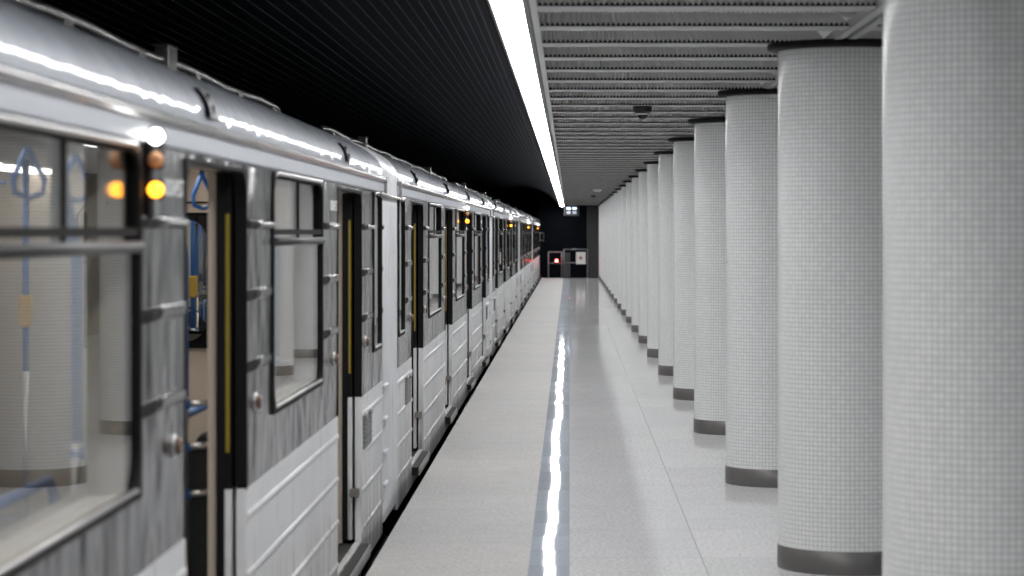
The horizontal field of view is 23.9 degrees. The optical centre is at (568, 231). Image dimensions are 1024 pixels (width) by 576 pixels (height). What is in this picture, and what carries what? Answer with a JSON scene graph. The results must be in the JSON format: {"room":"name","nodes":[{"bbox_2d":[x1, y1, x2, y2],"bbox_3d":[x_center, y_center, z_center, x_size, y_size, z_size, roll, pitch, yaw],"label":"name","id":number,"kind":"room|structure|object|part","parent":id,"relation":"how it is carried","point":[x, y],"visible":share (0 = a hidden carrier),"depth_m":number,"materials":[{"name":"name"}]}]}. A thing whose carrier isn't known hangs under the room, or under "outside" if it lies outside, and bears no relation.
{"room":"metro station","nodes":[
{"label":"metro station","id":0,"kind":"room"},
{"bbox_2d":[195,222,205,296],"bbox_3d":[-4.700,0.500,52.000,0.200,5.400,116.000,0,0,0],"label":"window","id":1,"kind":"structure","parent":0,"point":[202,238],"depth_m":30.34,"materials":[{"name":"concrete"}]},
{"bbox_2d":[11,0,559,205],"bbox_3d":[-2.505,-1.307,53.000,4.321,0.724,114.000,0,0,0],"label":"ceiling","id":2,"kind":"structure","parent":0,"point":[428,83],"depth_m":22.77,"materials":[{"name":"metal"}]},
{"bbox_2d":[366,278,562,575],"bbox_3d":[-0.605,2.350,41.250,0.800,1.300,94.500,0,0,0],"label":"floor","id":3,"kind":"structure","parent":0,"point":[472,512],"depth_m":16.78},
{"bbox_2d":[548,251,561,277],"bbox_3d":[-0.506,1.213,88.150,0.588,0.974,0.100,0,0,0],"label":"barrier","id":4,"kind":"object","parent":3,"relation":"on","point":[548,251],"visible":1,"depth_m":88.12,"materials":[{"name":"grey metal"}]},
{"bbox_2d":[485,0,547,172],"bbox_3d":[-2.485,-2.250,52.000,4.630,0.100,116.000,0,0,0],"label":"trim","id":5,"kind":"structure","parent":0,"point":[487,5],"depth_m":31.57,"materials":[{"name":"metal"}]},
{"bbox_2d":[491,174,596,294],"bbox_3d":[0.600,0.500,101.050,10.400,5.400,17.900,0,0,0],"label":"wall","id":6,"kind":"structure","parent":0,"point":[561,232],"depth_m":92.10,"materials":[{"name":"paint"}]},
{"bbox_2d":[587,206,598,277],"bbox_3d":[3.130,0.375,88.775,4.940,2.650,0.650,0,0,0],"label":"wall","id":7,"kind":"structure","parent":0,"point":[592,211],"depth_m":88.44,"materials":[{"name":"grey paint"}]},
{"bbox_2d":[537,0,881,204],"bbox_3d":[2.718,-1.100,45.250,5.765,0.300,86.500,0,0,0],"label":"ceiling","id":8,"kind":"structure","parent":0,"point":[846,15],"depth_m":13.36,"materials":[{"name":"grey metal"}]},
{"bbox_2d":[487,0,563,205],"bbox_3d":[-0.254,-1.001,46.256,0.164,0.118,90.512,0,0,0],"label":"ceiling light","id":9,"kind":"object","parent":8,"relation":"attached to","point":[512,19],"visible":0.98,"depth_m":13.89,"materials":[{"name":"white plastic"}]},
{"bbox_2d":[529,0,564,205],"bbox_3d":[-0.150,-0.967,45.250,0.030,0.046,86.500,0,0,0],"label":"trim","id":10,"kind":"structure","parent":8,"relation":"attached to","point":[535,15],"depth_m":13.83,"materials":[{"name":"metal"}]},
{"bbox_2d":[564,206,578,215],"bbox_3d":[0.090,-0.768,87.898,0.560,0.405,0.124,0,0,0],"label":"display","id":11,"kind":"object","parent":8,"relation":"hanging from","point":[568,210],"visible":0.9,"depth_m":87.84,"materials":[{"name":"white"}]},
{"bbox_2d":[633,106,651,119],"bbox_3d":[0.557,-0.899,18.350,0.144,0.102,0.144,0,0,0],"label":"dome camera","id":12,"kind":"object","parent":8,"relation":"attached to","point":[642,112],"visible":1,"depth_m":18.30,"materials":[{"name":"plastic"}]},
{"bbox_2d":[569,278,881,575],"bbox_3d":[2.800,2.350,41.250,5.600,1.300,94.500,0,0,0],"label":"floor","id":13,"kind":"structure","parent":0,"point":[650,495],"depth_m":16.64,"materials":[{"name":"tile"}]},
{"bbox_2d":[528,278,568,575],"bbox_3d":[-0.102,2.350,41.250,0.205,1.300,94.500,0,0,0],"label":"platform safety line","id":14,"kind":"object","parent":13,"relation":"on","point":[549,553],"depth_m":16.78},
{"bbox_2d":[563,249,587,277],"bbox_3d":[0.245,1.163,88.150,0.960,1.074,0.100,0,0,0],"label":"gate","id":15,"kind":"object","parent":13,"relation":"on","point":[566,256],"visible":1,"depth_m":88.14,"materials":[{"name":"grey metal"}]},
{"bbox_3d":[-0.185,1.175,88.150,0.100,1.050,0.100,0,0,0],"label":"post","id":16,"kind":"part","parent":15,"relation":"part of","materials":[{"name":"grey metal"}]},
{"bbox_3d":[-0.065,1.220,88.150,0.220,0.900,0.024,0,0,0],"label":"grey panel","id":17,"kind":"part","parent":15,"relation":"part of","materials":[{"name":"grey metal"}]},
{"bbox_2d":[576,252,585,263],"bbox_3d":[0.430,0.970,88.108,0.350,0.440,0.019,0,0,0],"label":"warning sign","id":18,"kind":"object","parent":15,"relation":"attached to","point":[580,256],"visible":1,"depth_m":88.10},
{"bbox_2d":[597,205,599,278],"bbox_3d":[1.412,0.376,86.260,0.806,2.648,0.806,0,0,2],"label":"pillar","id":19,"kind":"structure","parent":13,"relation":"on","point":[597,205],"depth_m":86.12,"materials":[{"name":"tile"}]},
{"bbox_2d":[599,203,601,281],"bbox_3d":[1.412,0.376,82.150,0.806,2.648,0.806,0,0,20],"label":"pillar","id":20,"kind":"structure","parent":13,"relation":"on","point":[601,203],"depth_m":81.98,"materials":[{"name":"tile"}]},
{"bbox_2d":[600,202,603,283],"bbox_3d":[1.412,0.376,78.040,0.806,2.648,0.806,0,0,39],"label":"pillar","id":21,"kind":"structure","parent":13,"relation":"on","point":[600,202],"depth_m":77.86,"materials":[{"name":"tile"}]},
{"bbox_2d":[602,200,605,286],"bbox_3d":[1.412,0.376,73.930,0.806,2.648,0.806,0,0,-32],"label":"pillar","id":22,"kind":"structure","parent":13,"relation":"on","point":[604,201],"depth_m":73.75,"materials":[{"name":"tile"}]},
{"bbox_2d":[604,199,607,290],"bbox_3d":[1.412,0.376,69.820,0.806,2.648,0.806,0,0,-13],"label":"pillar","id":23,"kind":"structure","parent":13,"relation":"on","point":[604,199],"depth_m":69.64,"materials":[{"name":"tile"}]},
{"bbox_2d":[606,196,610,293],"bbox_3d":[1.412,0.376,65.710,0.806,2.648,0.806,0,0,6],"label":"pillar","id":24,"kind":"structure","parent":13,"relation":"on","point":[608,197],"depth_m":65.55,"materials":[{"name":"tile"}]},
{"bbox_2d":[609,194,613,297],"bbox_3d":[1.412,0.376,61.600,0.806,2.648,0.806,0,0,25],"label":"pillar","id":25,"kind":"structure","parent":13,"relation":"on","point":[611,195],"depth_m":61.43,"materials":[{"name":"tile"}]},
{"bbox_2d":[611,191,616,302],"bbox_3d":[1.412,0.376,57.490,0.806,2.648,0.806,0,0,44],"label":"pillar","id":26,"kind":"structure","parent":13,"relation":"on","point":[614,192],"depth_m":57.33,"materials":[{"name":"tile"}]},
{"bbox_2d":[615,188,620,308],"bbox_3d":[1.412,0.376,53.380,0.806,2.648,0.806,0,0,-27],"label":"pillar","id":27,"kind":"structure","parent":13,"relation":"on","point":[617,189],"depth_m":53.20,"materials":[{"name":"tile"}]},
{"bbox_2d":[619,185,625,314],"bbox_3d":[1.412,0.376,49.270,0.806,2.648,0.806,0,0,-9],"label":"pillar","id":28,"kind":"structure","parent":13,"relation":"on","point":[623,187],"depth_m":49.09,"materials":[{"name":"tile"}]},
{"bbox_2d":[623,180,631,322],"bbox_3d":[1.412,0.376,45.160,0.806,2.648,0.806,0,0,10],"label":"pillar","id":29,"kind":"structure","parent":13,"relation":"on","point":[628,182],"depth_m":44.96,"materials":[{"name":"tile"}]},
{"bbox_2d":[628,175,638,331],"bbox_3d":[1.412,0.376,41.050,0.806,2.648,0.806,0,0,29],"label":"pillar","id":30,"kind":"structure","parent":13,"relation":"on","point":[635,178],"depth_m":40.85,"materials":[{"name":"tile"}]},
{"bbox_2d":[635,169,646,343],"bbox_3d":[1.412,0.376,36.940,0.806,2.648,0.806,0,0,-42],"label":"pillar","id":31,"kind":"structure","parent":13,"relation":"on","point":[642,337],"depth_m":36.74,"materials":[{"name":"tile"}]},
{"bbox_2d":[643,161,657,357],"bbox_3d":[1.412,0.376,32.830,0.806,2.648,0.806,0,0,-23],"label":"pillar","id":32,"kind":"structure","parent":13,"relation":"on","point":[652,166],"depth_m":32.62,"materials":[{"name":"tile"}]},
{"bbox_2d":[654,151,672,375],"bbox_3d":[1.412,0.376,28.720,0.806,2.648,0.806,0,0,-4],"label":"pillar","id":33,"kind":"structure","parent":13,"relation":"on","point":[665,158],"depth_m":28.50,"materials":[{"name":"tile"}]},
{"bbox_2d":[668,137,693,400],"bbox_3d":[1.412,0.376,24.610,0.806,2.648,0.806,0,0,15],"label":"pillar","id":34,"kind":"structure","parent":13,"relation":"on","point":[683,147],"depth_m":24.36,"materials":[{"name":"tile"}]},
{"bbox_2d":[688,117,725,434],"bbox_3d":[1.412,0.376,20.500,0.806,2.648,0.806,0,0,33],"label":"pillar","id":35,"kind":"structure","parent":13,"relation":"on","point":[709,133],"depth_m":20.23,"materials":[{"name":"tile"}]},
{"bbox_2d":[718,88,777,487],"bbox_3d":[1.412,0.376,16.390,0.806,2.648,0.806,0,0,-38],"label":"pillar","id":36,"kind":"structure","parent":13,"relation":"on","point":[751,114],"depth_m":16.10,"materials":[{"name":"tile"}]},
{"bbox_2d":[767,38,881,575],"bbox_3d":[1.412,0.376,12.280,0.806,2.648,0.806,0,0,-19],"label":"pillar","id":37,"kind":"structure","parent":13,"relation":"on","point":[830,90],"depth_m":11.95,"materials":[{"name":"tile"}]},
{"bbox_2d":[882,0,1023,575],"bbox_3d":[1.412,0.376,8.170,0.806,2.648,0.806,0,0,0],"label":"pillar","id":38,"kind":"structure","parent":13,"relation":"on","point":[953,70],"depth_m":7.86,"materials":[{"name":"tile"}]},
{"bbox_2d":[723,0,881,116],"bbox_3d":[1.325,-0.967,45.250,0.040,0.046,86.500,0,0,0],"label":"trim","id":39,"kind":"structure","parent":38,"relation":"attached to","point":[859,19],"depth_m":11.13,"materials":[{"name":"metal"}]},
{"bbox_3d":[-2.802,3.100,52.000,3.595,0.200,116.000,0,0,0],"label":"track bed","id":40,"kind":"object","parent":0,"visible":0},
{"bbox_2d":[360,310,521,575],"bbox_3d":[-1.730,2.910,51.000,0.140,0.180,114.000,0,0,0],"label":"trim","id":41,"kind":"structure","parent":40,"relation":"on","point":[375,551],"depth_m":21.77,"materials":[{"name":"metal"}]},
{"bbox_3d":[-3.170,2.910,51.000,0.140,0.180,114.000,0,0,0],"label":"trim","id":42,"kind":"structure","parent":40,"relation":"on","visible":0},
{"bbox_2d":[0,0,400,575],"bbox_3d":[-2.424,1.019,5.888,2.762,3.602,19.096,0,0,0],"label":"car","id":43,"kind":"object","parent":42,"relation":"on","point":[263,442],"visible":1,"depth_m":8.23,"materials":[{"name":"white paint"}]},
{"bbox_3d":[-3.280,-0.285,5.300,0.028,0.028,17.500,0,0,0],"label":"ceiling handrail","id":44,"kind":"part","parent":43,"relation":"part of","materials":[{"name":"blue metal"}]},
{"bbox_2d":[0,163,49,173],"bbox_3d":[-3.070,-0.347,5.500,0.140,0.024,17.300,0,0,0],"label":"lamp","id":45,"kind":"object","parent":43,"relation":"on","point":[8,167],"depth_m":13.28,"materials":[{"name":"white"}]},
{"bbox_3d":[-1.400,0.942,5.300,0.032,0.577,2.632,0,0,0],"label":"seat rail","id":46,"kind":"part","parent":43,"relation":"part of","materials":[{"name":"blue metal"}]},
{"bbox_3d":[-1.094,0.039,5.287,0.032,0.030,1.745,0,0,0],"label":"vent rail","id":47,"kind":"part","parent":43,"relation":"part of","materials":[{"name":"metal"}]},
{"bbox_3d":[-1.159,0.715,6.643,0.025,1.830,0.620,0,0,0],"label":"door","id":48,"kind":"part","parent":43,"relation":"part of","materials":[{"name":"black rubber"}]},
{"bbox_3d":[-2.450,0.732,14.103,0.850,1.815,0.036,0,0,0],"label":"door frame","id":49,"kind":"part","parent":43,"relation":"part of","materials":[{"name":"metal"}]},
{"bbox_3d":[-1.700,-0.676,5.791,0.040,0.138,16.804,0,0,0],"label":"roof rail","id":50,"kind":"part","parent":43,"relation":"part of","materials":[{"name":"metal"}]},
{"bbox_2d":[147,180,163,198],"bbox_3d":[-1.067,-0.108,6.250,0.043,0.048,0.059,0,0,0],"label":"lamp","id":51,"kind":"object","parent":43,"relation":"attached to","point":[155,188],"depth_m":6.23,"materials":[{"name":"yellow glass"}]},
{"bbox_2d":[147,151,163,168],"bbox_3d":[-1.067,-0.185,6.250,0.043,0.048,0.059,0,0,0],"label":"lamp","id":52,"kind":"object","parent":43,"relation":"on","point":[155,159],"depth_m":6.23,"materials":[{"name":"orange"}]},
{"bbox_2d":[147,127,163,145],"bbox_3d":[-1.067,-0.245,6.250,0.043,0.048,0.059,0,0,0],"label":"lamp","id":53,"kind":"object","parent":43,"relation":"on","point":[155,135],"depth_m":6.23,"materials":[{"name":"white glass"}]},
{"bbox_3d":[-1.400,0.942,9.867,0.032,0.577,2.632,0,0,0],"label":"seat rail","id":54,"kind":"part","parent":43,"relation":"part of","materials":[{"name":"blue metal"}]},
{"bbox_2d":[193,88,219,121],"bbox_3d":[-1.117,-0.390,7.493,0.067,0.090,0.360,0,0,0],"label":"roof vent","id":55,"kind":"object","parent":43,"relation":"attached to","point":[211,109],"depth_m":7.37,"materials":[{"name":"grey metal"}]},
{"bbox_3d":[-1.116,0.334,7.583,0.040,1.093,1.316,0,0,0],"label":"door frame","id":56,"kind":"part","parent":43,"relation":"part of","materials":[{"name":"black metal"}]},
{"bbox_3d":[-1.159,0.715,8.523,0.025,1.830,0.620,0,0,0],"label":"door","id":57,"kind":"part","parent":43,"relation":"part of","materials":[{"name":"black rubber"}]},
{"bbox_3d":[-1.113,-0.097,9.854,0.015,0.243,1.785,0,0,0],"label":"vent pane","id":58,"kind":"part","parent":43,"relation":"part of","materials":[{"name":"clear glass"}]},
{"bbox_3d":[-1.107,0.349,9.854,0.005,0.649,1.793,0,0,0],"label":"pane","id":59,"kind":"part","parent":43,"relation":"part of","materials":[{"name":"clear glass"}]},
{"bbox_3d":[-1.094,0.039,9.854,0.032,0.030,1.745,0,0,0],"label":"vent rail","id":60,"kind":"part","parent":43,"relation":"part of","materials":[{"name":"metal"}]},
{"bbox_2d":[337,143,349,162],"bbox_3d":[-1.117,-0.390,12.060,0.067,0.090,0.360,0,0,0],"label":"roof vent","id":61,"kind":"object","parent":43,"relation":"attached to","point":[346,153],"depth_m":11.88,"materials":[{"name":"grey metal"}]},
{"bbox_3d":[-1.116,0.334,12.150,0.040,1.093,1.316,0,0,0],"label":"door frame","id":62,"kind":"part","parent":43,"relation":"part of","materials":[{"name":"black rubber"}]},
{"bbox_3d":[-1.159,0.715,13.090,0.025,1.830,0.620,0,0,0],"label":"door","id":63,"kind":"part","parent":43,"relation":"part of","materials":[{"name":"black rubber"}]},
{"bbox_3d":[-1.124,1.675,12.150,0.152,0.074,1.280,0,0,0],"label":"step plate","id":64,"kind":"part","parent":43,"relation":"part of","materials":[{"name":"metal"}]},
{"bbox_3d":[-1.088,1.067,13.150,0.024,0.205,0.500,0,0,0],"label":"grille plate","id":65,"kind":"part","parent":43,"relation":"part of","materials":[{"name":"grey plastic"}]},
{"bbox_3d":[-1.107,0.228,13.855,0.005,0.892,0.558,0,0,0],"label":"pane","id":66,"kind":"part","parent":43,"relation":"part of","materials":[{"name":"clear glass"}]},
{"bbox_2d":[187,125,493,575],"bbox_3d":[-2.424,1.019,24.988,2.762,3.602,19.096,0,0,0],"label":"car","id":67,"kind":"object","parent":42,"relation":"on","point":[444,228],"visible":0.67,"depth_m":19.85,"materials":[{"name":"paint"}]},
{"bbox_3d":[-2.450,0.732,15.573,0.850,1.815,0.036,0,0,0],"label":"door frame","id":68,"kind":"part","parent":67,"relation":"part of","materials":[{"name":"metal"}]},
{"bbox_3d":[-3.500,0.942,24.400,0.032,0.577,2.632,0,0,0],"label":"seat rail","id":69,"kind":"part","parent":67,"relation":"part of","materials":[{"name":"blue metal"}]},
{"bbox_3d":[-1.700,-0.676,24.891,0.040,0.138,16.804,0,0,0],"label":"roof rail","id":70,"kind":"part","parent":67,"relation":"part of","materials":[{"name":"metal"}]},
{"bbox_3d":[-1.107,0.228,15.845,0.005,0.892,0.558,0,0,0],"label":"pane","id":71,"kind":"part","parent":67,"relation":"part of","materials":[{"name":"clear glass"}]},
{"bbox_3d":[-1.088,1.067,16.470,0.024,0.205,0.500,0,0,0],"label":"grille plate","id":72,"kind":"part","parent":67,"relation":"part of","materials":[{"name":"grey plastic"}]},
{"bbox_2d":[410,171,417,183],"bbox_3d":[-1.117,-0.390,17.460,0.067,0.090,0.360,0,0,0],"label":"roof vent","id":73,"kind":"object","parent":67,"relation":"attached to","point":[414,174],"depth_m":17.28,"materials":[{"name":"metal"}]},
{"bbox_3d":[-1.159,0.715,18.490,0.025,1.830,0.620,0,0,0],"label":"door","id":74,"kind":"part","parent":67,"relation":"part of","materials":[{"name":"black rubber"}]},
{"bbox_3d":[-1.116,0.334,17.550,0.040,1.093,1.316,0,0,0],"label":"door frame","id":75,"kind":"part","parent":67,"relation":"part of","materials":[{"name":"black rubber"}]},
{"bbox_3d":[-1.124,1.675,17.550,0.152,0.074,1.280,0,0,0],"label":"step plate","id":76,"kind":"part","parent":67,"relation":"part of","materials":[{"name":"metal"}]},
{"bbox_3d":[-1.113,-0.097,19.821,0.015,0.243,1.785,0,0,0],"label":"vent pane","id":77,"kind":"part","parent":67,"relation":"part of","materials":[{"name":"clear glass"}]},
{"bbox_3d":[-1.107,0.349,19.821,0.005,0.649,1.793,0,0,0],"label":"pane","id":78,"kind":"part","parent":67,"relation":"part of","materials":[{"name":"clear glass"}]},
{"bbox_3d":[-1.094,0.039,19.821,0.032,0.030,1.745,0,0,0],"label":"vent rail","id":79,"kind":"part","parent":67,"relation":"part of","materials":[{"name":"metal"}]},
{"bbox_3d":[-1.159,0.715,23.057,0.025,1.830,0.620,0,0,0],"label":"door","id":80,"kind":"part","parent":67,"relation":"part of","materials":[{"name":"black rubber"}]},
{"bbox_3d":[-1.116,0.334,22.117,0.040,1.093,1.316,0,0,0],"label":"door frame","id":81,"kind":"part","parent":67,"relation":"part of","materials":[{"name":"metal"}]},
{"bbox_3d":[-1.124,1.675,22.117,0.152,0.074,1.280,0,0,0],"label":"step plate","id":82,"kind":"part","parent":67,"relation":"part of","materials":[{"name":"metal"}]},
{"bbox_3d":[-1.113,-0.097,24.387,0.015,0.243,1.785,0,0,0],"label":"vent pane","id":83,"kind":"part","parent":67,"relation":"part of","materials":[{"name":"clear glass"}]},
{"bbox_3d":[-1.107,0.349,24.388,0.005,0.649,1.793,0,0,0],"label":"pane","id":84,"kind":"part","parent":67,"relation":"part of","materials":[{"name":"clear glass"}]},
{"bbox_3d":[-1.159,0.715,27.623,0.025,1.830,0.620,0,0,0],"label":"door","id":85,"kind":"part","parent":67,"relation":"part of","materials":[{"name":"black metal"}]},
{"bbox_3d":[-1.116,0.334,26.683,0.040,1.093,1.316,0,0,0],"label":"door frame","id":86,"kind":"part","parent":67,"relation":"part of","materials":[{"name":"black rubber"}]},
{"bbox_3d":[-1.124,1.675,26.683,0.152,0.074,1.280,0,0,0],"label":"step plate","id":87,"kind":"part","parent":67,"relation":"part of","materials":[{"name":"metal"}]},
{"bbox_3d":[-1.113,-0.097,28.954,0.015,0.243,1.785,0,0,0],"label":"vent pane","id":88,"kind":"part","parent":67,"relation":"part of","materials":[{"name":"clear glass"}]},
{"bbox_3d":[-1.107,0.349,28.954,0.005,0.649,1.793,0,0,0],"label":"pane","id":89,"kind":"part","parent":67,"relation":"part of","materials":[{"name":"clear glass"}]},
{"bbox_3d":[-1.159,0.715,32.190,0.025,1.830,0.620,0,0,0],"label":"door","id":90,"kind":"part","parent":67,"relation":"part of","materials":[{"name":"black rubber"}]},
{"bbox_3d":[-1.116,0.334,31.250,0.040,1.093,1.316,0,0,0],"label":"door frame","id":91,"kind":"part","parent":67,"relation":"part of","materials":[{"name":"black metal"}]},
{"bbox_3d":[-1.124,1.675,31.250,0.152,0.074,1.280,0,0,0],"label":"step plate","id":92,"kind":"part","parent":67,"relation":"part of","materials":[{"name":"metal"}]},
{"bbox_3d":[-1.088,1.067,32.250,0.024,0.205,0.500,0,0,0],"label":"grille plate","id":93,"kind":"part","parent":67,"relation":"part of","materials":[{"name":"grey plastic"}]},
{"bbox_3d":[-1.107,0.228,32.955,0.005,0.892,0.558,0,0,0],"label":"pane","id":94,"kind":"part","parent":67,"relation":"part of","materials":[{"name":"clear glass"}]},
{"bbox_2d":[453,182,520,419],"bbox_3d":[-2.424,1.019,44.087,2.762,3.602,19.096,0,0,0],"label":"car","id":95,"kind":"object","parent":42,"relation":"on","point":[506,222],"visible":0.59,"depth_m":41.79,"materials":[{"name":"paint"}]},
{"bbox_3d":[-1.700,-0.676,43.991,0.040,0.138,16.804,0,0,0],"label":"roof rail","id":96,"kind":"part","parent":95,"relation":"part of","materials":[{"name":"metal"}]},
{"bbox_3d":[-1.159,0.715,37.590,0.025,1.830,0.620,0,0,0],"label":"door","id":97,"kind":"part","parent":95,"relation":"part of","materials":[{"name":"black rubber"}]},
{"bbox_3d":[-1.116,0.334,36.650,0.040,1.093,1.316,0,0,0],"label":"door frame","id":98,"kind":"part","parent":95,"relation":"part of","materials":[{"name":"black rubber"}]},
{"bbox_3d":[-1.124,1.675,36.650,0.152,0.074,1.280,0,0,0],"label":"step plate","id":99,"kind":"part","parent":95,"relation":"part of","materials":[{"name":"metal"}]},
{"bbox_3d":[-1.107,0.349,38.921,0.005,0.649,1.793,0,0,0],"label":"pane","id":100,"kind":"part","parent":95,"relation":"part of","materials":[{"name":"clear glass"}]},
{"bbox_3d":[-1.159,0.715,42.157,0.025,1.830,0.620,0,0,0],"label":"door","id":101,"kind":"part","parent":95,"relation":"part of","materials":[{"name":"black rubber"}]},
{"bbox_3d":[-1.116,0.334,41.217,0.040,1.093,1.316,0,0,0],"label":"door frame","id":102,"kind":"part","parent":95,"relation":"part of","materials":[{"name":"black rubber"}]},
{"bbox_3d":[-1.107,0.349,43.488,0.005,0.649,1.793,0,0,0],"label":"pane","id":103,"kind":"part","parent":95,"relation":"part of","materials":[{"name":"clear glass"}]},
{"bbox_3d":[-1.116,0.334,45.783,0.040,1.093,1.316,0,0,0],"label":"door frame","id":104,"kind":"part","parent":95,"relation":"part of","materials":[{"name":"black metal"}]},
{"bbox_3d":[-1.107,0.349,48.054,0.005,0.649,1.793,0,0,0],"label":"pane","id":105,"kind":"part","parent":95,"relation":"part of","materials":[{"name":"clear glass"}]},
{"bbox_3d":[-1.116,0.334,50.350,0.040,1.093,1.316,0,0,0],"label":"door frame","id":106,"kind":"part","parent":95,"relation":"part of","materials":[{"name":"grey metal"}]},
{"bbox_2d":[494,199,532,335],"bbox_3d":[-2.424,1.019,63.188,2.762,3.602,19.096,0,0,0],"label":"car","id":107,"kind":"object","parent":42,"relation":"on","point":[526,225],"visible":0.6,"depth_m":61.15,"materials":[{"name":"paint"}]},
{"bbox_3d":[-1.116,0.334,55.750,0.040,1.093,1.316,0,0,0],"label":"door frame","id":108,"kind":"part","parent":107,"relation":"part of","materials":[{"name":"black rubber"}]},
{"bbox_3d":[-1.116,0.334,60.317,0.040,1.093,1.316,0,0,0],"label":"door frame","id":109,"kind":"part","parent":107,"relation":"part of","materials":[{"name":"black metal"}]},
{"bbox_3d":[-1.116,0.334,64.883,0.040,1.093,1.316,0,0,0],"label":"door frame","id":110,"kind":"part","parent":107,"relation":"part of","materials":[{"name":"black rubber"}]},
{"bbox_3d":[-1.116,0.334,69.450,0.040,1.093,1.316,0,0,0],"label":"door frame","id":111,"kind":"part","parent":107,"relation":"part of","materials":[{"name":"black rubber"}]},
{"bbox_2d":[513,207,543,309],"bbox_3d":[-2.370,1.019,81.945,2.859,3.602,18.410,0,0,0],"label":"car","id":112,"kind":"object","parent":42,"relation":"on","point":[538,236],"visible":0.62,"depth_m":81.84,"materials":[{"name":"paint"}]},
{"bbox_3d":[-1.116,0.334,74.850,0.040,1.093,1.316,0,0,0],"label":"door frame","id":113,"kind":"part","parent":112,"relation":"part of","materials":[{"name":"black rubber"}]}
]}

